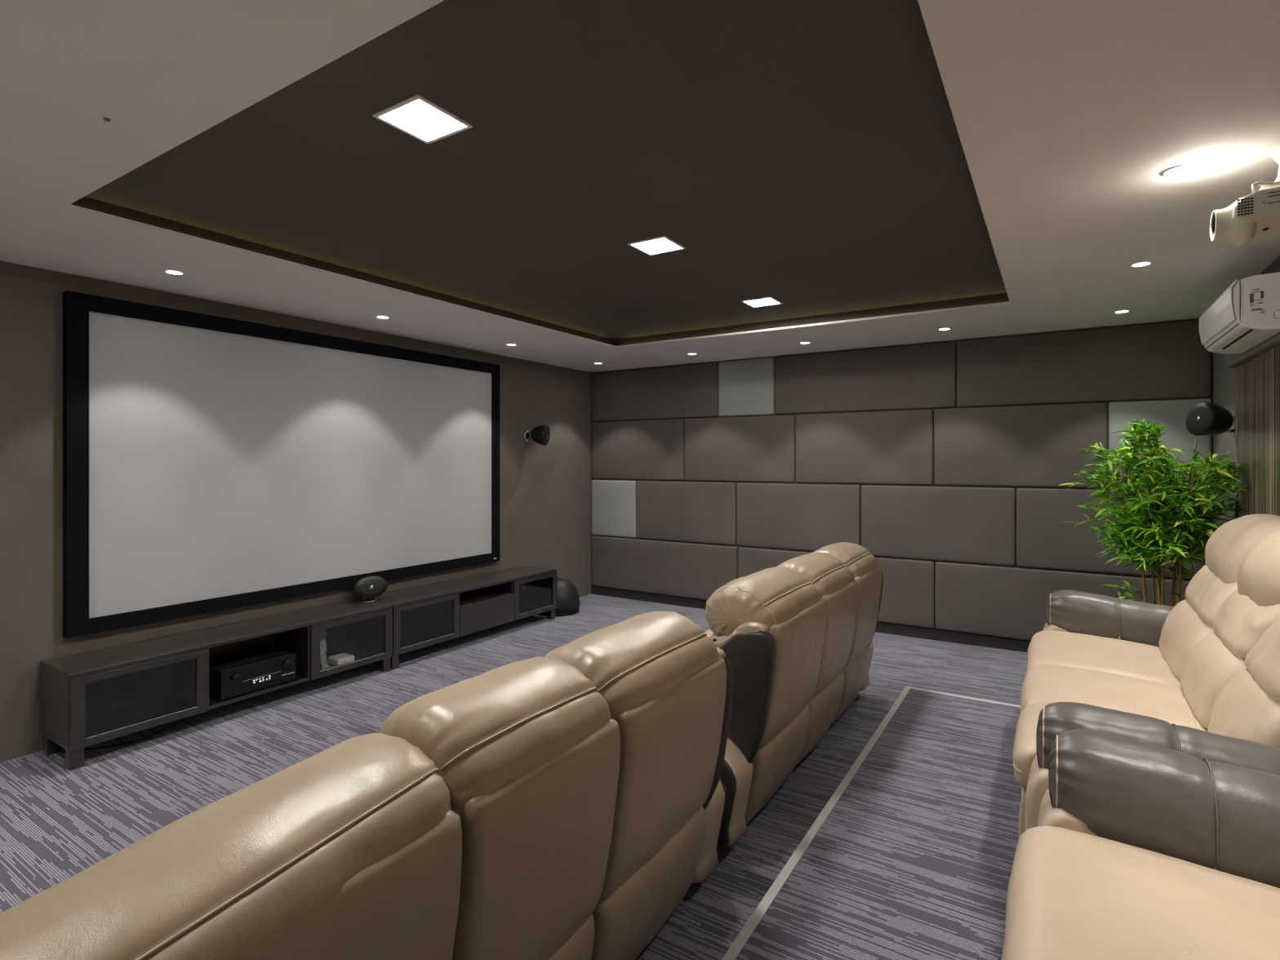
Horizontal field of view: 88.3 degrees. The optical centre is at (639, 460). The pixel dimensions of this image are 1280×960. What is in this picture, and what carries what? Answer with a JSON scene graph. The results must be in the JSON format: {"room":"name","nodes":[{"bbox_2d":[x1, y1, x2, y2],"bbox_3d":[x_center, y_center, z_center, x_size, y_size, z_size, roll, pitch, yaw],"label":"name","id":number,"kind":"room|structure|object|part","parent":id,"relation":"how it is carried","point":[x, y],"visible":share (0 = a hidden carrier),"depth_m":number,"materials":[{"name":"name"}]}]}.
{"room":"home theater","nodes":[
{"label":"home theater","id":0,"kind":"room"},
{"bbox_2d":[0,260,592,762],"bbox_3d":[-2.405,0.136,4.798,0.100,2.800,6.970,0,0,32],"label":"wall","id":1,"kind":"structure","parent":0,"point":[545,491],"depth_m":3.58,"materials":[{"name":"paint"}]},
{"bbox_2d":[62,290,499,638],"bbox_3d":[-2.228,0.019,4.925,0.060,1.866,3.250,0,0,32],"label":"projection screen","id":2,"kind":"object","parent":1,"relation":"attached to","point":[211,464],"visible":1,"depth_m":4.37,"materials":[{"name":"white fabric"}]},
{"bbox_2d":[524,425,550,445],"bbox_3d":[-1.020,-0.254,6.648,0.259,0.205,0.208,0,0,32],"label":"speaker","id":3,"kind":"object","parent":1,"relation":"attached to","point":[540,434],"visible":1,"depth_m":6.57},
{"bbox_2d":[542,426,550,444],"bbox_3d":[-0.941,-0.253,6.607,0.038,0.194,0.194,0,0,12],"label":"grille","id":4,"kind":"object","parent":3,"relation":"attached to","point":[546,430],"depth_m":6.58,"materials":[{"name":"black metal"}]},
{"bbox_2d":[0,594,1026,959],"bbox_3d":[-0.048,1.586,3.304,5.680,0.100,6.970,0,0,32],"label":"floor","id":5,"kind":"structure","parent":0,"point":[57,822],"depth_m":3.37,"materials":[{"name":"grey carpet"}]},
{"bbox_2d":[40,598,392,770],"bbox_3d":[-2.488,1.295,4.157,0.416,0.482,1.871,0,0,32],"label":"tv stand","id":6,"kind":"object","parent":5,"relation":"on","point":[95,696],"visible":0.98,"depth_m":3.81,"materials":[{"name":"black wood"}]},
{"bbox_3d":[-3.096,1.487,3.474,0.060,0.098,0.060,0,0,32],"label":"leg","id":7,"kind":"part","parent":6,"relation":"part of","materials":[{"name":"black wood"}]},
{"bbox_3d":[-2.992,1.246,3.381,0.395,0.340,0.022,0,0,32],"label":"panel","id":8,"kind":"part","parent":6,"relation":"part of","materials":[{"name":"black wood"}]},
{"bbox_3d":[-2.838,1.487,3.311,0.060,0.098,0.060,0,0,32],"label":"leg","id":9,"kind":"part","parent":6,"relation":"part of","materials":[{"name":"black wood"}]},
{"bbox_3d":[-2.654,1.258,3.527,0.020,0.357,0.625,0,0,32],"label":"door","id":10,"kind":"part","parent":6,"relation":"part of","materials":[{"name":"black wood"}]},
{"bbox_3d":[-2.660,1.246,3.905,0.395,0.340,0.022,0,0,32],"label":"panel","id":11,"kind":"part","parent":6,"relation":"part of","materials":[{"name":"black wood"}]},
{"bbox_2d":[208,645,295,699],"bbox_3d":[-2.476,1.327,4.151,0.372,0.177,0.450,0,0,32],"label":"receiver","id":12,"kind":"object","parent":6,"relation":"on","point":[233,674],"visible":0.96,"depth_m":4.06,"materials":[{"name":"black plastic"}]},
{"bbox_3d":[-2.409,1.291,3.931,0.022,0.044,0.044,0,0,32],"label":"knob","id":13,"kind":"part","parent":12,"relation":"part of","materials":[{"name":"black plastic"}]},
{"bbox_3d":[-2.240,1.291,4.197,0.022,0.060,0.060,0,0,32],"label":"knob","id":14,"kind":"part","parent":12,"relation":"part of","materials":[{"name":"black plastic"}]},
{"bbox_3d":[-2.330,1.246,4.425,0.395,0.340,0.022,0,0,32],"label":"panel","id":15,"kind":"part","parent":6,"relation":"part of","materials":[{"name":"black wood"}]},
{"bbox_2d":[320,628,328,668],"bbox_3d":[-2.160,1.275,4.485,0.045,0.278,0.092,0,0,26],"label":"plastic bag","id":16,"kind":"object","parent":6,"relation":"on","point":[323,633],"visible":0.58,"depth_m":4.49,"materials":[{"name":"grey plastic"}]},
{"bbox_2d":[327,653,354,666],"bbox_3d":[-2.095,1.390,4.619,0.136,0.048,0.130,0,0,32],"label":"media box","id":17,"kind":"object","parent":6,"relation":"on","point":[337,660],"visible":0.91,"depth_m":4.58,"materials":[{"name":"white plastic"}]},
{"bbox_3d":[-1.988,1.258,4.578,0.020,0.357,0.618,0,0,32],"label":"door","id":18,"kind":"part","parent":6,"relation":"part of","materials":[{"name":"black wood"}]},
{"bbox_3d":[-2.002,1.246,4.943,0.395,0.340,0.022,0,0,32],"label":"panel","id":19,"kind":"part","parent":6,"relation":"part of","materials":[{"name":"black glass"}]},
{"bbox_2d":[353,576,387,601],"bbox_3d":[-2.056,0.961,4.989,0.247,0.188,0.152,0,0,-44],"label":"speaker","id":20,"kind":"object","parent":6,"relation":"on","point":[368,588],"visible":1,"depth_m":4.94},
{"bbox_3d":[-1.873,1.487,4.834,0.060,0.098,0.060,0,0,32],"label":"leg","id":21,"kind":"part","parent":6,"relation":"part of","materials":[{"name":"black wood"}]},
{"bbox_2d":[0,610,733,959],"bbox_3d":[-0.613,1.020,1.653,1.021,1.034,2.262,0,0,32],"label":"recliner sofa","id":22,"kind":"object","parent":5,"relation":"on","point":[563,804],"visible":1,"depth_m":1.28,"materials":[{"name":"beige leather"}]},
{"bbox_3d":[-0.568,0.901,0.951,0.160,0.534,0.722,0,0,32],"label":"panel","id":23,"kind":"part","parent":22,"relation":"part of","materials":[{"name":"beige leather"}]},
{"bbox_3d":[-0.231,0.900,1.480,0.161,0.533,0.501,0,0,32],"label":"panel","id":24,"kind":"part","parent":22,"relation":"part of","materials":[{"name":"beige leather"}]},
{"bbox_3d":[-0.294,1.322,1.520,0.160,0.369,0.501,0,0,32],"label":"panel","id":25,"kind":"part","parent":22,"relation":"part of","materials":[{"name":"beige leather"}]},
{"bbox_3d":[0.009,1.323,2.001,0.163,0.370,0.604,0,0,32],"label":"panel","id":26,"kind":"part","parent":22,"relation":"part of","materials":[{"name":"beige leather"}]},
{"bbox_3d":[0.073,0.901,1.961,0.161,0.531,0.604,0,0,32],"label":"panel","id":27,"kind":"part","parent":22,"relation":"part of","materials":[{"name":"beige leather"}]},
{"bbox_3d":[-0.035,1.258,2.606,0.816,0.444,0.030,0,0,32],"label":"arm panel","id":28,"kind":"part","parent":22,"relation":"part of","materials":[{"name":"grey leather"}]},
{"bbox_2d":[360,565,557,669],"bbox_3d":[-1.482,1.295,5.744,0.416,0.482,1.875,0,0,32],"label":"tv stand","id":29,"kind":"object","parent":5,"relation":"on","point":[432,614],"visible":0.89,"depth_m":5.56,"materials":[{"name":"black wood"}]},
{"bbox_3d":[-1.833,1.487,4.896,0.060,0.098,0.060,0,0,32],"label":"leg","id":30,"kind":"part","parent":29,"relation":"part of","materials":[{"name":"black wood"}]},
{"bbox_3d":[-1.647,1.258,5.115,0.020,0.357,0.631,0,0,32],"label":"door","id":31,"kind":"part","parent":29,"relation":"part of","materials":[{"name":"black wood"}]},
{"bbox_3d":[-1.652,1.246,5.495,0.395,0.340,0.022,0,0,32],"label":"panel","id":32,"kind":"part","parent":29,"relation":"part of","materials":[{"name":"black wood"}]},
{"bbox_2d":[459,588,511,605],"bbox_3d":[-1.478,1.193,5.763,0.383,0.016,0.616,0,0,32],"label":"shelf","id":33,"kind":"object","parent":29,"relation":"attached to","point":[478,597],"depth_m":5.78,"materials":[{"name":"black wood"}]},
{"bbox_3d":[-1.306,1.310,5.654,0.020,0.252,0.632,0,0,32],"label":"drawer","id":34,"kind":"part","parent":29,"relation":"part of","materials":[{"name":"black wood"}]},
{"bbox_3d":[-1.310,1.246,6.034,0.395,0.340,0.022,0,0,32],"label":"panel","id":35,"kind":"part","parent":29,"relation":"part of","materials":[{"name":"black wood"}]},
{"bbox_2d":[521,582,525,591],"bbox_3d":[-1.070,1.163,6.062,0.001,0.077,0.055,0,0,32],"label":"paper tag","id":36,"kind":"object","parent":29,"relation":"attached to","point":[523,585],"visible":1,"depth_m":6.06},
{"bbox_3d":[-0.974,1.258,6.177,0.020,0.357,0.594,0,0,32],"label":"door","id":37,"kind":"part","parent":29,"relation":"part of","materials":[{"name":"black wood"}]},
{"bbox_3d":[-0.995,1.246,6.532,0.395,0.340,0.022,0,0,32],"label":"panel","id":38,"kind":"part","parent":29,"relation":"part of","materials":[{"name":"black glass"}]},
{"bbox_3d":[-0.866,1.487,6.423,0.060,0.098,0.060,0,0,32],"label":"leg","id":39,"kind":"part","parent":29,"relation":"part of","materials":[{"name":"black wood"}]},
{"bbox_2d":[540,577,580,616],"bbox_3d":[-0.826,1.366,6.710,0.430,0.340,0.430,0,0,32],"label":"subwoofer","id":40,"kind":"object","parent":5,"relation":"on","point":[567,595],"visible":0.62,"depth_m":6.56,"materials":[{"name":"black plastic"}]},
{"bbox_2d":[704,542,883,848],"bbox_3d":[0.607,1.018,3.591,1.008,1.036,2.200,0,0,32],"label":"recliner sofa","id":41,"kind":"object","parent":5,"relation":"on","point":[796,635],"visible":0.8,"depth_m":2.79,"materials":[{"name":"beige leather"}]},
{"bbox_2d":[704,631,713,637],"bbox_3d":[0.453,1.135,3.741,0.580,0.178,0.601,0,0,32],"label":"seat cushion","id":42,"kind":"object","parent":41,"relation":"on","point":[708,633],"depth_m":4.00,"materials":[{"name":"beige leather"}]},
{"bbox_2d":[709,633,727,644],"bbox_3d":[0.514,0.765,2.964,0.309,0.257,0.659,0,0,32],"label":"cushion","id":43,"kind":"object","parent":41,"relation":"on","point":[716,637],"depth_m":2.71,"materials":[{"name":"beige leather"}]},
{"bbox_3d":[0.015,1.258,2.684,0.816,0.443,0.030,0,0,32],"label":"arm panel","id":44,"kind":"part","parent":41,"relation":"part of","materials":[{"name":"grey leather"}]},
{"bbox_3d":[0.590,1.322,2.916,0.159,0.366,0.637,0,0,32],"label":"panel","id":45,"kind":"part","parent":41,"relation":"part of","materials":[{"name":"beige leather"}]},
{"bbox_3d":[0.654,0.900,2.875,0.160,0.532,0.637,0,0,32],"label":"panel","id":46,"kind":"part","parent":41,"relation":"part of","materials":[{"name":"beige leather"}]},
{"bbox_3d":[0.923,1.323,3.443,0.161,0.370,0.579,0,0,32],"label":"panel","id":47,"kind":"part","parent":41,"relation":"part of","materials":[{"name":"beige leather"}]},
{"bbox_3d":[0.987,0.900,3.403,0.159,0.532,0.579,0,0,32],"label":"panel","id":48,"kind":"part","parent":41,"relation":"part of","materials":[{"name":"beige leather"}]},
{"bbox_3d":[1.236,1.322,3.932,0.163,0.368,0.549,0,0,32],"label":"panel","id":49,"kind":"part","parent":41,"relation":"part of","materials":[{"name":"beige leather"}]},
{"bbox_3d":[1.298,0.900,3.893,0.158,0.532,0.549,0,0,32],"label":"panel","id":50,"kind":"part","parent":41,"relation":"part of","materials":[{"name":"beige leather"}]},
{"bbox_2d":[734,688,1022,959],"bbox_3d":[1.014,1.436,1.434,1.682,0.200,4.748,0,0,32],"label":"platform","id":51,"kind":"object","parent":5,"relation":"on","point":[913,860],"visible":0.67,"depth_m":2.25,"materials":[{"name":"grey carpet"}]},
{"bbox_2d":[721,685,1020,959],"bbox_3d":[1.015,1.350,1.442,1.690,0.033,4.762,0,0,32],"label":"trim","id":52,"kind":"structure","parent":51,"relation":"attached to","point":[737,945],"depth_m":2.34,"materials":[{"name":"metal"}]},
{"bbox_2d":[1001,728,1279,959],"bbox_3d":[1.016,0.778,0.825,1.018,1.116,1.677,0,0,32],"label":"recliner sofa","id":53,"kind":"object","parent":51,"relation":"on","point":[1137,850],"visible":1,"depth_m":1.39,"materials":[{"name":"beige leather"}]},
{"bbox_2d":[1001,825,1279,959],"bbox_3d":[0.998,0.937,1.204,0.580,0.179,0.628,0,0,32],"label":"seat cushion","id":54,"kind":"object","parent":53,"relation":"on","point":[1075,892],"depth_m":1.29,"materials":[{"name":"beige leather"}]},
{"bbox_2d":[1013,514,1279,838],"bbox_3d":[2.000,0.779,2.440,1.022,1.115,2.103,0,0,32],"label":"recliner sofa","id":55,"kind":"object","parent":51,"relation":"on","point":[1198,677],"visible":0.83,"depth_m":2.32,"materials":[{"name":"beige leather"}]},
{"bbox_2d":[1013,702,1050,789],"bbox_3d":[1.501,0.935,2.056,0.579,0.179,0.486,0,0,32],"label":"seat cushion","id":56,"kind":"object","parent":55,"relation":"on","point":[1024,748],"depth_m":2.05,"materials":[{"name":"beige leather"}]},
{"bbox_2d":[1026,630,1181,688],"bbox_3d":[2.088,0.937,2.983,0.583,0.180,0.661,0,0,32],"label":"seat cushion","id":57,"kind":"object","parent":55,"relation":"on","point":[1141,655],"depth_m":2.93,"materials":[{"name":"beige leather"}]},
{"bbox_2d":[1020,663,1207,731],"bbox_3d":[1.770,0.936,2.483,0.582,0.178,0.536,0,0,32],"label":"seat cushion","id":58,"kind":"object","parent":55,"relation":"on","point":[1171,703],"depth_m":2.44,"materials":[{"name":"beige leather"}]},
{"bbox_2d":[1158,600,1214,680],"bbox_3d":[2.431,0.769,2.766,0.365,0.325,0.661,0,0,32],"label":"lumbar cushion","id":59,"kind":"object","parent":55,"relation":"on","point":[1187,624],"depth_m":2.73,"materials":[{"name":"beige leather"}]},
{"bbox_2d":[1185,564,1237,626],"bbox_3d":[2.484,0.530,2.732,0.309,0.340,0.661,0,0,32],"label":"cushion","id":60,"kind":"object","parent":55,"relation":"on","point":[1206,591],"depth_m":2.66,"materials":[{"name":"beige leather"}]},
{"bbox_2d":[1180,631,1247,728],"bbox_3d":[2.112,0.769,2.266,0.363,0.333,0.536,0,0,32],"label":"lumbar cushion","id":61,"kind":"object","parent":55,"relation":"on","point":[1217,657],"depth_m":2.23,"materials":[{"name":"beige leather"}]},
{"bbox_2d":[1207,668,1279,747],"bbox_3d":[1.841,0.768,1.841,0.366,0.327,0.486,0,0,32],"label":"lumbar cushion","id":62,"kind":"object","parent":55,"relation":"on","point":[1246,705],"depth_m":1.84,"materials":[{"name":"beige leather"}]},
{"bbox_2d":[1213,589,1279,660],"bbox_3d":[2.168,0.534,2.231,0.310,0.338,0.536,0,0,32],"label":"cushion","id":63,"kind":"object","parent":55,"relation":"on","point":[1242,618],"depth_m":2.19,"materials":[{"name":"beige leather"}]},
{"bbox_2d":[1244,617,1279,702],"bbox_3d":[1.894,0.532,1.807,0.309,0.339,0.486,0,0,32],"label":"cushion","id":64,"kind":"object","parent":55,"relation":"on","point":[1262,661],"depth_m":1.88,"materials":[{"name":"beige leather"}]},
{"bbox_2d":[1058,417,1248,606],"bbox_3d":[3.274,0.631,4.090,0.977,1.811,0.908,0,0,-20],"label":"bamboo plant","id":65,"kind":"object","parent":5,"relation":"on","point":[1185,528],"visible":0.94,"depth_m":4.04,"materials":[{"name":"green plant"}]},
{"bbox_2d":[0,0,1279,372],"bbox_3d":[-0.048,-1.082,3.304,5.680,0.124,6.970,0,0,32],"label":"ceiling","id":66,"kind":"structure","parent":0,"point":[808,156],"depth_m":2.41,"materials":[{"name":"brown paint"}]},
{"bbox_2d":[102,117,111,121],"bbox_3d":[-1.589,-1.017,1.966,0.018,0.006,0.018,0,0,32],"label":"ceiling sensor","id":67,"kind":"object","parent":66,"relation":"attached to","point":[107,119],"visible":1,"depth_m":1.96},
{"bbox_2d":[163,269,184,275],"bbox_3d":[-2.514,-1.017,3.561,0.094,0.005,0.094,0,0,32],"label":"recessed light","id":68,"kind":"object","parent":66,"relation":"in","point":[168,271],"visible":1,"depth_m":3.56,"materials":[{"name":"white plastic"}]},
{"bbox_2d":[375,315,389,319],"bbox_3d":[-1.822,-1.017,4.671,0.094,0.005,0.094,0,0,32],"label":"recessed light","id":69,"kind":"object","parent":66,"relation":"in","point":[378,316],"visible":1,"depth_m":4.67,"materials":[{"name":"white plastic"}]},
{"bbox_2d":[372,94,472,144],"bbox_3d":[-0.714,-1.121,2.175,0.224,0.006,0.224,0,0,32],"label":"recessed light","id":70,"kind":"object","parent":66,"relation":"in","point":[416,116],"visible":1,"depth_m":2.16,"materials":[{"name":"white plastic"}]},
{"bbox_2d":[627,235,685,255],"bbox_3d":[0.089,-1.121,3.442,0.224,0.006,0.224,0,0,32],"label":"recessed light","id":71,"kind":"object","parent":66,"relation":"in","point":[662,244],"visible":1,"depth_m":3.43,"materials":[{"name":"white plastic"}]},
{"bbox_2d":[741,296,782,307],"bbox_3d":[0.863,-1.121,4.663,0.224,0.006,0.224,0,0,32],"label":"recessed light","id":72,"kind":"object","parent":66,"relation":"in","point":[765,301],"visible":1,"depth_m":4.66,"materials":[{"name":"white plastic"}]},
{"bbox_2d":[743,297,779,306],"bbox_3d":[0.863,-1.122,4.663,0.196,0.004,0.196,0,0,32],"label":"diffuser","id":73,"kind":"object","parent":72,"relation":"attached to","point":[759,302],"depth_m":4.66,"materials":[{"name":"white plastic"}]},
{"bbox_2d":[800,341,810,343],"bbox_3d":[1.422,-1.017,5.685,0.094,0.005,0.094,0,0,32],"label":"recessed light","id":74,"kind":"object","parent":66,"relation":"in","point":[804,342],"visible":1,"depth_m":5.66,"materials":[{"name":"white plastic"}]},
{"bbox_2d":[937,327,951,330],"bbox_3d":[2.350,-1.017,5.093,0.094,0.005,0.094,0,0,32],"label":"recessed light","id":75,"kind":"object","parent":66,"relation":"in","point":[943,328],"visible":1,"depth_m":5.08,"materials":[{"name":"white plastic"}]},
{"bbox_2d":[1113,309,1130,313],"bbox_3d":[3.285,-1.017,4.497,0.094,0.005,0.094,0,0,32],"label":"recessed light","id":76,"kind":"object","parent":66,"relation":"in","point":[1124,310],"visible":1,"depth_m":4.49,"materials":[{"name":"white plastic"}]},
{"bbox_2d":[1129,261,1152,266],"bbox_3d":[2.593,-1.017,3.413,0.094,0.005,0.094,0,0,32],"label":"recessed light","id":77,"kind":"object","parent":66,"relation":"in","point":[1140,264],"visible":1,"depth_m":3.41,"materials":[{"name":"white plastic"}]},
{"bbox_2d":[1161,164,1195,176],"bbox_3d":[1.888,-1.017,2.313,0.094,0.005,0.094,0,0,32],"label":"recessed light","id":78,"kind":"object","parent":66,"relation":"in","point":[1179,170],"visible":1,"depth_m":2.31,"materials":[{"name":"white plastic"}]},
{"bbox_2d":[1209,146,1279,246],"bbox_3d":[2.092,-0.863,2.154,0.352,0.312,0.281,0,0,32],"label":"ceiling projector","id":79,"kind":"object","parent":66,"relation":"hanging from","point":[1255,216],"visible":1,"depth_m":2.12,"materials":[{"name":"beige plastic"}]},
{"bbox_2d":[1237,197,1253,216],"bbox_3d":[1.924,-0.808,2.097,0.037,0.052,0.005,0,0,32],"label":"vent grille","id":80,"kind":"object","parent":79,"relation":"attached to","point":[1245,206],"depth_m":2.09,"materials":[{"name":"white plastic"}]},
{"bbox_3d":[2.051,-0.877,2.132,0.177,0.046,0.016,0,0,-11],"label":"bracket arm","id":81,"kind":"part","parent":79,"relation":"part of","materials":[{"name":"beige plastic"}]},
{"bbox_3d":[2.133,-0.890,2.141,0.190,0.013,0.140,0,0,32],"label":"mount plate","id":82,"kind":"part","parent":79,"relation":"part of","materials":[{"name":"beige plastic"}]},
{"bbox_2d":[592,319,1213,641],"bbox_3d":[1.833,0.136,6.179,5.580,2.800,0.100,0,0,32],"label":"wall","id":83,"kind":"structure","parent":0,"point":[1211,397],"depth_m":5.67,"materials":[{"name":"grey paint"}]},
{"bbox_2d":[591,480,636,537],"bbox_3d":[-0.299,0.536,7.443,0.610,0.638,0.042,0,0,32],"label":"acoustic panel","id":84,"kind":"object","parent":83,"relation":"attached to","point":[614,502],"visible":1,"depth_m":7.41,"materials":[{"name":"grey fabric"}]},
{"bbox_2d":[591,418,684,480],"bbox_3d":[-0.048,-0.117,7.284,1.204,0.656,0.041,0,0,32],"label":"acoustic panel","id":85,"kind":"object","parent":83,"relation":"attached to","point":[651,449],"visible":1,"depth_m":7.24,"materials":[{"name":"beige fabric"}]},
{"bbox_2d":[591,362,718,422],"bbox_3d":[0.120,-0.732,7.178,1.603,0.562,0.041,0,0,32],"label":"acoustic panel","id":86,"kind":"object","parent":83,"relation":"attached to","point":[691,390],"visible":1,"depth_m":7.11,"materials":[{"name":"beige fabric"}]},
{"bbox_2d":[591,535,737,599],"bbox_3d":[0.211,1.151,7.120,1.818,0.580,0.041,0,0,32],"label":"acoustic panel","id":87,"kind":"object","parent":83,"relation":"attached to","point":[696,571],"visible":0.86,"depth_m":7.08,"materials":[{"name":"beige fabric"}]},
{"bbox_2d":[636,480,736,545],"bbox_3d":[0.465,0.536,6.959,1.188,0.638,0.041,0,0,32],"label":"acoustic panel","id":88,"kind":"object","parent":83,"relation":"attached to","point":[694,512],"visible":1,"depth_m":6.92,"materials":[{"name":"beige fabric"}]},
{"bbox_2d":[684,414,795,482],"bbox_3d":[0.973,-0.117,6.637,1.203,0.656,0.040,0,0,32],"label":"acoustic panel","id":89,"kind":"object","parent":83,"relation":"attached to","point":[757,448],"visible":1,"depth_m":6.60,"materials":[{"name":"beige fabric"}]},
{"bbox_2d":[718,356,774,417],"bbox_3d":[1.055,-0.732,6.586,0.597,0.562,0.040,0,0,32],"label":"acoustic panel","id":90,"kind":"object","parent":83,"relation":"attached to","point":[746,387],"visible":1,"depth_m":6.56,"materials":[{"name":"grey fabric"}]},
{"bbox_2d":[736,482,860,551],"bbox_3d":[1.485,0.536,6.312,1.215,0.638,0.041,0,0,32],"label":"acoustic panel","id":91,"kind":"object","parent":83,"relation":"attached to","point":[803,517],"visible":0.91,"depth_m":6.28,"materials":[{"name":"beige fabric"}]},
{"bbox_2d":[591,586,1030,652],"bbox_3d":[1.757,1.492,6.153,5.480,0.088,0.025,0,0,32],"label":"baseboard","id":92,"kind":"structure","parent":83,"relation":"attached to","point":[997,642],"depth_m":5.76,"materials":[{"name":"black wood"}]},
{"bbox_2d":[737,546,934,628],"bbox_3d":[1.754,1.151,6.142,1.823,0.580,0.041,0,0,32],"label":"acoustic panel","id":93,"kind":"object","parent":83,"relation":"attached to","point":[908,594],"visible":0.43,"depth_m":5.79,"materials":[{"name":"beige fabric"}]},
{"bbox_2d":[795,408,933,485],"bbox_3d":[2.001,-0.117,5.985,1.218,0.656,0.042,0,0,32],"label":"acoustic panel","id":94,"kind":"object","parent":83,"relation":"attached to","point":[884,447],"visible":1,"depth_m":5.94,"materials":[{"name":"beige fabric"}]},
{"bbox_2d":[774,341,956,414],"bbox_3d":[1.989,-0.732,5.993,1.604,0.562,0.042,0,0,32],"label":"acoustic panel","id":95,"kind":"object","parent":83,"relation":"attached to","point":[922,375],"visible":1,"depth_m":5.93,"materials":[{"name":"beige fabric"}]},
{"bbox_2d":[861,484,1015,566],"bbox_3d":[2.518,0.536,5.657,1.220,0.638,0.041,0,0,32],"label":"acoustic panel","id":96,"kind":"object","parent":83,"relation":"attached to","point":[957,524],"visible":0.92,"depth_m":5.61,"materials":[{"name":"beige fabric"}]},
{"bbox_2d":[933,402,1107,488],"bbox_3d":[3.034,-0.117,5.330,1.217,0.656,0.042,0,0,32],"label":"acoustic panel","id":97,"kind":"object","parent":83,"relation":"attached to","point":[1030,446],"visible":0.95,"depth_m":5.30,"materials":[{"name":"beige fabric"}]},
{"bbox_2d":[935,561,1190,640],"bbox_3d":[3.293,1.151,5.166,1.811,0.580,0.042,0,0,32],"label":"acoustic panel","id":98,"kind":"object","parent":83,"relation":"attached to","point":[989,600],"visible":0.59,"depth_m":5.34,"materials":[{"name":"beige fabric"}]},
{"bbox_2d":[956,319,1211,407],"bbox_3d":[3.364,-0.732,5.120,1.642,0.562,0.042,0,0,32],"label":"acoustic panel","id":99,"kind":"object","parent":83,"relation":"attached to","point":[1169,360],"visible":0.91,"depth_m":5.06,"materials":[{"name":"beige fabric"}]},
{"bbox_2d":[1016,487,1211,579],"bbox_3d":[3.548,0.536,5.004,1.207,0.638,0.041,0,0,32],"label":"acoustic panel","id":100,"kind":"object","parent":83,"relation":"attached to","point":[1042,542],"visible":0.6,"depth_m":5.14,"materials":[{"name":"beige fabric"}]},
{"bbox_2d":[1108,398,1211,488],"bbox_3d":[3.806,-0.117,4.842,0.598,0.656,0.040,0,0,32],"label":"acoustic panel","id":101,"kind":"object","parent":83,"relation":"attached to","point":[1174,413],"visible":0.46,"depth_m":4.80,"materials":[{"name":"grey fabric"}]},
{"bbox_2d":[1213,255,1279,524],"bbox_3d":[2.281,0.136,1.768,0.100,2.800,6.870,0,0,32],"label":"wall","id":102,"kind":"structure","parent":0,"point":[1224,377],"depth_m":4.33,"materials":[{"name":"grey paint"}]},
{"bbox_2d":[1186,401,1235,437],"bbox_3d":[3.542,-0.250,4.001,0.411,0.212,0.207,0,0,-11],"label":"speaker","id":103,"kind":"object","parent":102,"relation":"attached to","point":[1204,418],"visible":0.98,"depth_m":3.92},
{"bbox_2d":[1186,402,1213,434],"bbox_3d":[3.372,-0.254,3.970,0.045,0.194,0.194,0,0,2],"label":"grille","id":104,"kind":"object","parent":103,"relation":"attached to","point":[1199,420],"depth_m":3.95,"materials":[{"name":"black metal"}]},
{"bbox_3d":[3.584,-0.194,4.027,0.216,0.043,0.023,0,0,-35],"label":"arm","id":105,"kind":"part","parent":103,"relation":"part of","materials":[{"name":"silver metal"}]},
{"bbox_2d":[1199,271,1279,354],"bbox_3d":[3.099,-0.730,3.381,0.246,0.262,0.832,0,0,32],"label":"air conditioner","id":106,"kind":"object","parent":102,"relation":"attached to","point":[1246,313],"visible":0.98,"depth_m":3.09,"materials":[{"name":"white plastic"}]},
{"bbox_3d":[3.006,-0.757,3.440,0.026,0.188,0.826,0,0,32],"label":"panel","id":107,"kind":"part","parent":106,"relation":"part of","materials":[{"name":"white plastic"}]},
{"bbox_2d":[1249,288,1265,313],"bbox_3d":[2.851,-0.738,3.046,0.052,0.114,0.002,0,0,32],"label":"print","id":108,"kind":"object","parent":106,"relation":"attached to","point":[1257,295],"depth_m":3.05},
{"bbox_2d":[1227,332,1279,519],"bbox_3d":[2.513,0.354,2.284,0.059,1.965,4.050,0,0,32],"label":"curtain","id":109,"kind":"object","parent":102,"relation":"in","point":[1257,370],"depth_m":3.49,"materials":[{"name":"brown fabric"}]}
]}

